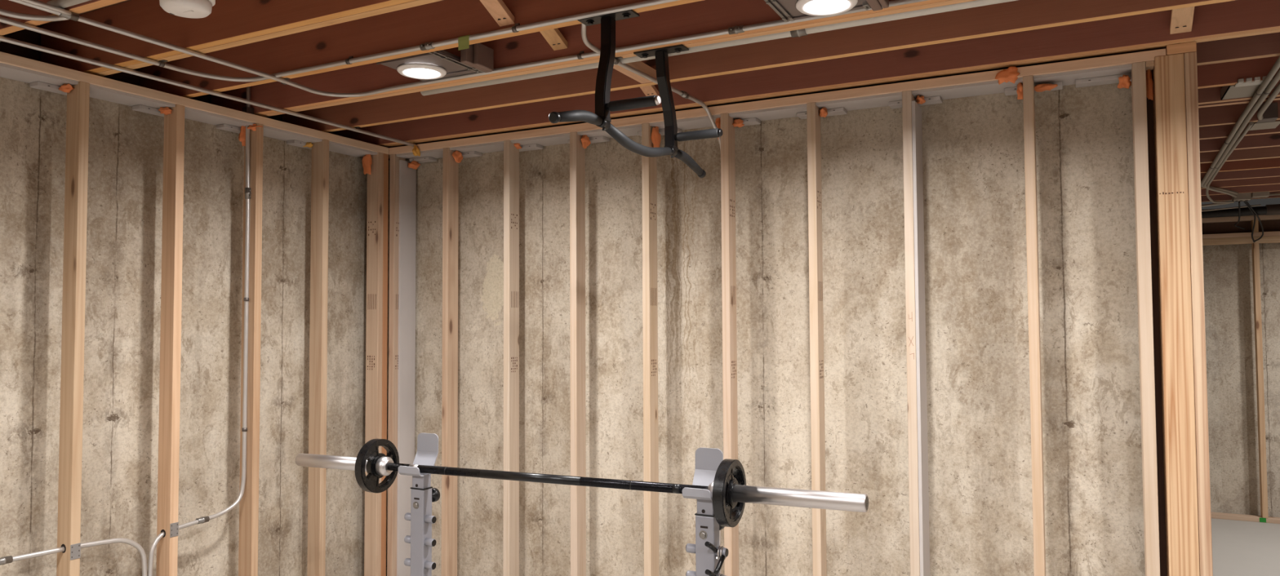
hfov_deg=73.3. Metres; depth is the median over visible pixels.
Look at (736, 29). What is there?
conduit
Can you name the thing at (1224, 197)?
joist
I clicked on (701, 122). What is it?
strip
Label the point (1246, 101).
joist
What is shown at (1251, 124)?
conduit
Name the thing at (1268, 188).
joist
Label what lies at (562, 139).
strip
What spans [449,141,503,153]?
strip
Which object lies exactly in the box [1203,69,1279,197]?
conduit
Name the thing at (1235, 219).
plate
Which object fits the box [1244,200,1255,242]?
cable
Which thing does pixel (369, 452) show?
weight plate
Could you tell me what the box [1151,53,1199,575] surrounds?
board
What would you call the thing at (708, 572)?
clip
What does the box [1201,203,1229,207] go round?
conduit
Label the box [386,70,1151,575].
wall
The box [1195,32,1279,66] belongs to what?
joist
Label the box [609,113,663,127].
plate
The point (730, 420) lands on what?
stud
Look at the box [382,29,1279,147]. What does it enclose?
joist
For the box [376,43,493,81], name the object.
recessed light
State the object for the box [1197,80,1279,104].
joist
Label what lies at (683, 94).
conduit
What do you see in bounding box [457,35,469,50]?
tape
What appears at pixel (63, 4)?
pipe
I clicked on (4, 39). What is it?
conduit
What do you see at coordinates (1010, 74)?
spray foam
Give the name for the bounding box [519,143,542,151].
tab
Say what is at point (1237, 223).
cable
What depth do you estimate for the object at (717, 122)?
3.99 m
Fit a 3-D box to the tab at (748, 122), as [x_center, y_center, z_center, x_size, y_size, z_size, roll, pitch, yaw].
[0.458,-0.777,4.063,0.213,0.018,0.068,-1,-3,27]
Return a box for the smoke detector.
[159,0,215,18]
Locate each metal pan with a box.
[1220,75,1270,99]
[1248,102,1279,130]
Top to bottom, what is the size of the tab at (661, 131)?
0.018 m
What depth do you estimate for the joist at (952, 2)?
3.14 m
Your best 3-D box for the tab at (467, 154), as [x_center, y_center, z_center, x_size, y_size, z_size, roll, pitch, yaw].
[-0.988,-0.741,4.804,0.213,0.018,0.068,-1,-3,27]
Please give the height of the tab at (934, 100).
0.018 m
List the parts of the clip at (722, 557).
handle, handle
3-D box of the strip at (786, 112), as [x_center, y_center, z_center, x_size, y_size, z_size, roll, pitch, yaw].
[0.610,-0.798,3.942,0.367,0.012,0.167,-1,-3,27]
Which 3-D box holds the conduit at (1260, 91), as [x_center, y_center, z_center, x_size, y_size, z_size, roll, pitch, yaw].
[3.322,-0.820,4.818,0.266,0.027,4.823,-2,-3,32]
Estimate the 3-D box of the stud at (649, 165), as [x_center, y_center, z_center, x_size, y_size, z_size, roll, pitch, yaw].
[0.051,0.536,4.122,0.038,2.657,0.089,-1,-3,27]
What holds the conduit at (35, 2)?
attached to the joist at (6, 5)
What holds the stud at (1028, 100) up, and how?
on the plate
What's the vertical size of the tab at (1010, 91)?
0.018 m
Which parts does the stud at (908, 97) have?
firestop strip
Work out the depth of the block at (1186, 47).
3.13 m
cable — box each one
[1234,201,1244,229]
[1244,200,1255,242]
[1245,201,1263,241]
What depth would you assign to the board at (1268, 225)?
7.59 m
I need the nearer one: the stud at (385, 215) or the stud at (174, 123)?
the stud at (174, 123)
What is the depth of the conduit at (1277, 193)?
6.80 m
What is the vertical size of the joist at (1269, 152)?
0.235 m
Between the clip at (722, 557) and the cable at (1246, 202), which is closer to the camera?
the clip at (722, 557)
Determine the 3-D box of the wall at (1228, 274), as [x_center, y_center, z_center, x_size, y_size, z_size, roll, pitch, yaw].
[6.352,0.656,7.220,4.370,2.675,0.240,-1,-3,27]
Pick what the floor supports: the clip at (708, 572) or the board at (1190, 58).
the board at (1190, 58)
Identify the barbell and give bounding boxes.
[294,453,868,512]
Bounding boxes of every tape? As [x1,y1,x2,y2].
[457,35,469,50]
[1259,517,1266,522]
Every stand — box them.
[398,432,439,575]
[682,447,728,575]
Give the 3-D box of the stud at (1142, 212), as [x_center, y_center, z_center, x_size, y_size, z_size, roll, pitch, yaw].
[1.880,0.489,3.184,0.043,2.657,0.089,-1,-3,27]
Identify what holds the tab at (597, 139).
attached to the plate at (657, 117)
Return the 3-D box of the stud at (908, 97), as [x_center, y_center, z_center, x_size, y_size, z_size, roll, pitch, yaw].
[1.160,0.528,3.597,0.052,2.695,0.168,-1,-3,27]
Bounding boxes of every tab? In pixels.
[30,81,66,95]
[132,104,164,116]
[216,124,240,133]
[286,139,311,149]
[409,156,436,163]
[461,151,481,158]
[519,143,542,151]
[567,135,609,143]
[637,128,681,136]
[735,117,760,127]
[796,107,847,119]
[888,96,942,109]
[1004,81,1062,96]
[1075,73,1131,88]
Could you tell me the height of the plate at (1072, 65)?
0.038 m
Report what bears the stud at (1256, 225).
on the plate at (1277, 233)
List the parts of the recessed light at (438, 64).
box lid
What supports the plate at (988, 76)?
on the stud at (730, 420)
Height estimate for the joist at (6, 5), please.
0.235 m
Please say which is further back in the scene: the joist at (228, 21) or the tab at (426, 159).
the tab at (426, 159)
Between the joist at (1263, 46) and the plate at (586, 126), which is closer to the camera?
the joist at (1263, 46)
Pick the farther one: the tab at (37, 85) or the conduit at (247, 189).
the conduit at (247, 189)
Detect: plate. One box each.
[0,51,388,156]
[70,542,80,559]
[169,522,178,537]
[355,438,399,493]
[416,122,602,151]
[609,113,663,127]
[675,107,707,119]
[707,69,1003,115]
[712,458,746,527]
[1016,48,1166,77]
[1201,214,1279,223]
[1202,231,1279,239]
[1202,235,1279,245]
[1210,511,1279,524]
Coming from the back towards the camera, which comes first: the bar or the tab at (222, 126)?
the tab at (222, 126)
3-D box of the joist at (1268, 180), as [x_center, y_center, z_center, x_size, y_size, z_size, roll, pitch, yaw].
[5.748,-0.919,5.902,4.150,0.235,0.038,-1,-3,27]
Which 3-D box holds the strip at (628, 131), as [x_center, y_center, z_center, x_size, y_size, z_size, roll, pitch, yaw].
[-0.113,-0.779,4.313,0.367,0.012,0.167,-1,-3,27]
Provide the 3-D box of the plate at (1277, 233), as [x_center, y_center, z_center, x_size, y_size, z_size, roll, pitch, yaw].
[5.611,-0.470,7.355,2.560,0.038,0.089,-1,-3,27]
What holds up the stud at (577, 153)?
on the plate
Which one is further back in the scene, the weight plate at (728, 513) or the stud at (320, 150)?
the stud at (320, 150)
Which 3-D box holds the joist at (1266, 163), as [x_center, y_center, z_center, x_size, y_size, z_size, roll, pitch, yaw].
[5.360,-0.947,5.147,4.150,0.235,0.038,-1,-3,27]
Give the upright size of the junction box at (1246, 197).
0.063 m
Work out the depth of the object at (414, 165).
4.92 m
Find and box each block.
[1145,60,1154,70]
[1165,41,1196,55]
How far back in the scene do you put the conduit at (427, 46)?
3.08 m
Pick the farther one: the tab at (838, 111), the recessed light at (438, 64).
the tab at (838, 111)
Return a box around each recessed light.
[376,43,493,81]
[764,0,888,22]
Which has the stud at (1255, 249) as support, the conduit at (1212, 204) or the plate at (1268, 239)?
the plate at (1268, 239)
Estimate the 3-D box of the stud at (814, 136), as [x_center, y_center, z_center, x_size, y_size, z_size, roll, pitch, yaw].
[0.774,0.517,3.751,0.038,2.657,0.089,-1,-3,27]
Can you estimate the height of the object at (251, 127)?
0.038 m
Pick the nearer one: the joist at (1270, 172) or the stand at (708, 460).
the stand at (708, 460)
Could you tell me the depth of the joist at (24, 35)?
3.56 m
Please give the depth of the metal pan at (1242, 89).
3.79 m
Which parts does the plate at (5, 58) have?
firestop strip, firestop strip, firestop strip, conduit bracket, firestop strip, firestop strip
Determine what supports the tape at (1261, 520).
attached to the plate at (1214, 515)
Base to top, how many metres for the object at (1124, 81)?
0.056 m
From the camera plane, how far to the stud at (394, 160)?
4.83 m
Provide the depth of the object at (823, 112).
3.79 m
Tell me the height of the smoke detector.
0.084 m
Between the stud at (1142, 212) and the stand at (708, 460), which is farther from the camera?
the stud at (1142, 212)
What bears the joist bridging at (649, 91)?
attached to the joist at (1237, 17)
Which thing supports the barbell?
on the stand at (422, 494)
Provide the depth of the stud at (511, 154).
4.48 m
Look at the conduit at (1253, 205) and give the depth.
7.17 m
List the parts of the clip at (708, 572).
handle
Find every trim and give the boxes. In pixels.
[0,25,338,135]
[386,47,1165,160]
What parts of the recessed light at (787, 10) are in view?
box lid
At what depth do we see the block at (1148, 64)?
3.19 m
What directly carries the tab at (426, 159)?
attached to the plate at (586, 126)
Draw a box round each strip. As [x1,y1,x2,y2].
[396,148,443,159]
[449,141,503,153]
[511,133,569,146]
[577,124,641,138]
[649,114,720,130]
[728,103,806,120]
[816,92,902,111]
[911,77,1022,99]
[1033,63,1132,85]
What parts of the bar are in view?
arm, mounting plate, handle, mounting plate, arm, handle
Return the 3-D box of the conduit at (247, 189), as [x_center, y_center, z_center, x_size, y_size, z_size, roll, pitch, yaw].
[-1.962,0.404,3.866,0.037,2.795,0.486,-1,-3,27]
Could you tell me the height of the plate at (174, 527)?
0.058 m
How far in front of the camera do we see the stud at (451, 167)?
4.67 m
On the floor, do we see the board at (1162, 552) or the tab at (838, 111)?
the board at (1162, 552)
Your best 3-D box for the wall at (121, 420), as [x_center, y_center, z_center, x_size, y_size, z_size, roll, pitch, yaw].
[-3.122,0.484,2.094,0.200,2.707,6.780,-1,-3,27]
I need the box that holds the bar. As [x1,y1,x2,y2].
[548,9,722,177]
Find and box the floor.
[1211,518,1279,575]
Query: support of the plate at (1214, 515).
on the floor
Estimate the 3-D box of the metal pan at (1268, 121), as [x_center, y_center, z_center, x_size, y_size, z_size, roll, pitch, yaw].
[3.231,-0.885,4.439,0.115,0.084,0.263,-1,-3,27]
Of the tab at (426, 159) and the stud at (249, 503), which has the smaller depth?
the stud at (249, 503)
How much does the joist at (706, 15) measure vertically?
0.235 m
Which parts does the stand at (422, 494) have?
locking knob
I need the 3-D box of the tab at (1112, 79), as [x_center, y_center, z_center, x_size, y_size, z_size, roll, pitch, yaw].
[1.837,-0.812,3.356,0.248,0.018,0.068,-1,-3,27]
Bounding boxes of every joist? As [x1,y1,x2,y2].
[0,0,126,35]
[40,0,416,74]
[93,0,443,76]
[139,0,704,97]
[211,0,951,115]
[257,0,977,117]
[281,0,1236,132]
[338,0,1279,146]
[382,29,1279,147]
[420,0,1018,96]
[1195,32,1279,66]
[1196,56,1279,88]
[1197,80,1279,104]
[1198,96,1279,107]
[1198,100,1279,127]
[1199,120,1279,139]
[1199,133,1279,152]
[1200,146,1279,163]
[1200,157,1279,173]
[1200,168,1279,182]
[1200,176,1279,189]
[1200,184,1279,195]
[1200,191,1279,202]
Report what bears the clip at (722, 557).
on the stand at (708, 460)
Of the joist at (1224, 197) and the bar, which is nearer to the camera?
the bar
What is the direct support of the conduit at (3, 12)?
attached to the joist at (6, 5)
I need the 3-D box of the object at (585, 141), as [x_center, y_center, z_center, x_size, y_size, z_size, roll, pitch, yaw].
[-0.274,-0.743,4.356,0.045,0.075,0.079,0,-2,4]
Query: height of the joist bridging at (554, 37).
0.171 m
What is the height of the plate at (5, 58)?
0.087 m
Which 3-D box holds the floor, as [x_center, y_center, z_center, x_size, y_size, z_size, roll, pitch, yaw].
[1.767,1.900,2.746,8.500,0.120,12.500,-1,-3,27]
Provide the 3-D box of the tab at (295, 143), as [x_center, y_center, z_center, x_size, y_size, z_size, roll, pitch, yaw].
[-1.753,-0.748,4.515,0.058,0.018,0.198,-1,-3,27]
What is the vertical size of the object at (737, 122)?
0.045 m
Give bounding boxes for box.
[1231,192,1251,202]
[1251,191,1269,198]
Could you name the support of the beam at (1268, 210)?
attached to the wall
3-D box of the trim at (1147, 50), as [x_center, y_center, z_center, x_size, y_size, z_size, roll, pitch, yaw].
[0.280,-0.933,4.414,4.200,0.274,0.040,-1,-3,27]
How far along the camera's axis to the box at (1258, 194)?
6.81 m
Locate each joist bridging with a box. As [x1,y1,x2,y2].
[480,0,514,26]
[540,28,568,50]
[640,84,658,96]
[1169,6,1194,34]
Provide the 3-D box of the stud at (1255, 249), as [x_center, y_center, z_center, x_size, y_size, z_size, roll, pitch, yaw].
[5.358,0.789,7.438,0.040,2.358,0.089,-1,-3,27]
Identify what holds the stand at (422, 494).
on the floor
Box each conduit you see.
[0,0,679,82]
[0,8,68,21]
[0,35,417,146]
[0,537,146,575]
[8,0,929,97]
[18,0,71,16]
[147,86,251,575]
[581,23,723,573]
[1200,56,1279,195]
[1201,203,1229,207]
[1201,204,1261,211]
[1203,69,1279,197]
[1205,121,1253,203]
[1257,82,1279,119]
[1269,192,1279,195]
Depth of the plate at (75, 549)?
3.32 m
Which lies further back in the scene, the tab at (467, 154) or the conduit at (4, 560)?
the tab at (467, 154)
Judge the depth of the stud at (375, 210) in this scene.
4.79 m
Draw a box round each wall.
[0,77,389,575]
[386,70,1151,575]
[1202,243,1279,517]
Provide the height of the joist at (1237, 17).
0.235 m
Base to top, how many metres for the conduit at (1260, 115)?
0.065 m
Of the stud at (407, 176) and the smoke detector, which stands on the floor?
the stud at (407, 176)
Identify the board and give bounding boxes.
[1146,75,1166,575]
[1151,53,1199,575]
[1183,51,1213,575]
[1201,214,1279,245]
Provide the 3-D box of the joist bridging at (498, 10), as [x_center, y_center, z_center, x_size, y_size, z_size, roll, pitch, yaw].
[-0.541,-1.015,2.848,0.064,0.190,0.343,-1,-3,27]
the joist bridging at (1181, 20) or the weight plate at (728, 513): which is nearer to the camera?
the weight plate at (728, 513)
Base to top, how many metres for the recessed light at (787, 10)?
0.092 m
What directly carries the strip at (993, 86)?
attached to the plate at (988, 76)
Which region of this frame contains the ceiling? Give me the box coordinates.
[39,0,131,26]
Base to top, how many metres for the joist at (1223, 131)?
0.235 m
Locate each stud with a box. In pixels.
[56,80,89,575]
[155,104,185,575]
[238,123,263,575]
[306,139,328,575]
[364,152,383,575]
[380,153,388,575]
[386,154,405,575]
[396,160,416,575]
[440,147,458,575]
[502,139,519,575]
[569,131,586,575]
[641,123,658,575]
[720,113,738,575]
[806,102,826,575]
[902,90,929,575]
[1022,75,1045,575]
[1131,61,1159,575]
[1250,220,1258,232]
[1251,243,1268,518]
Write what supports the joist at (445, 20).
attached to the ceiling
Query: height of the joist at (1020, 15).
0.235 m
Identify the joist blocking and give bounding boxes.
[613,61,657,84]
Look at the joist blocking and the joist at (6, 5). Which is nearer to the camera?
the joist at (6, 5)
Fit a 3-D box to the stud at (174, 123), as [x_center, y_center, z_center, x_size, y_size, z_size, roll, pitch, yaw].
[-2.034,0.530,3.720,0.089,2.657,0.039,-1,-3,27]
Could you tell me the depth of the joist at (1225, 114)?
4.43 m
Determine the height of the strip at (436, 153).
0.012 m
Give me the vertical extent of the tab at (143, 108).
0.018 m
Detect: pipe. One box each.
[46,0,91,8]
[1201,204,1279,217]
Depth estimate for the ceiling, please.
3.39 m
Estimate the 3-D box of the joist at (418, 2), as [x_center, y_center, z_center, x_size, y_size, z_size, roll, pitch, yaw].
[1.248,-1.063,1.716,8.330,0.235,0.038,-1,-3,27]
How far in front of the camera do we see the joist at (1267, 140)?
5.06 m
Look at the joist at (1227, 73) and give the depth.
3.68 m
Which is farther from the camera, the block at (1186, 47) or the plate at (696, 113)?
the plate at (696, 113)
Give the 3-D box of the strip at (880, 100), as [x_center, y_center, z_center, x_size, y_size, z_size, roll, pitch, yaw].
[0.972,-0.807,3.757,0.367,0.012,0.167,-1,-3,27]
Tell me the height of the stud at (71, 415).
2.657 m
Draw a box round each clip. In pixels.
[704,541,725,575]
[705,569,724,575]

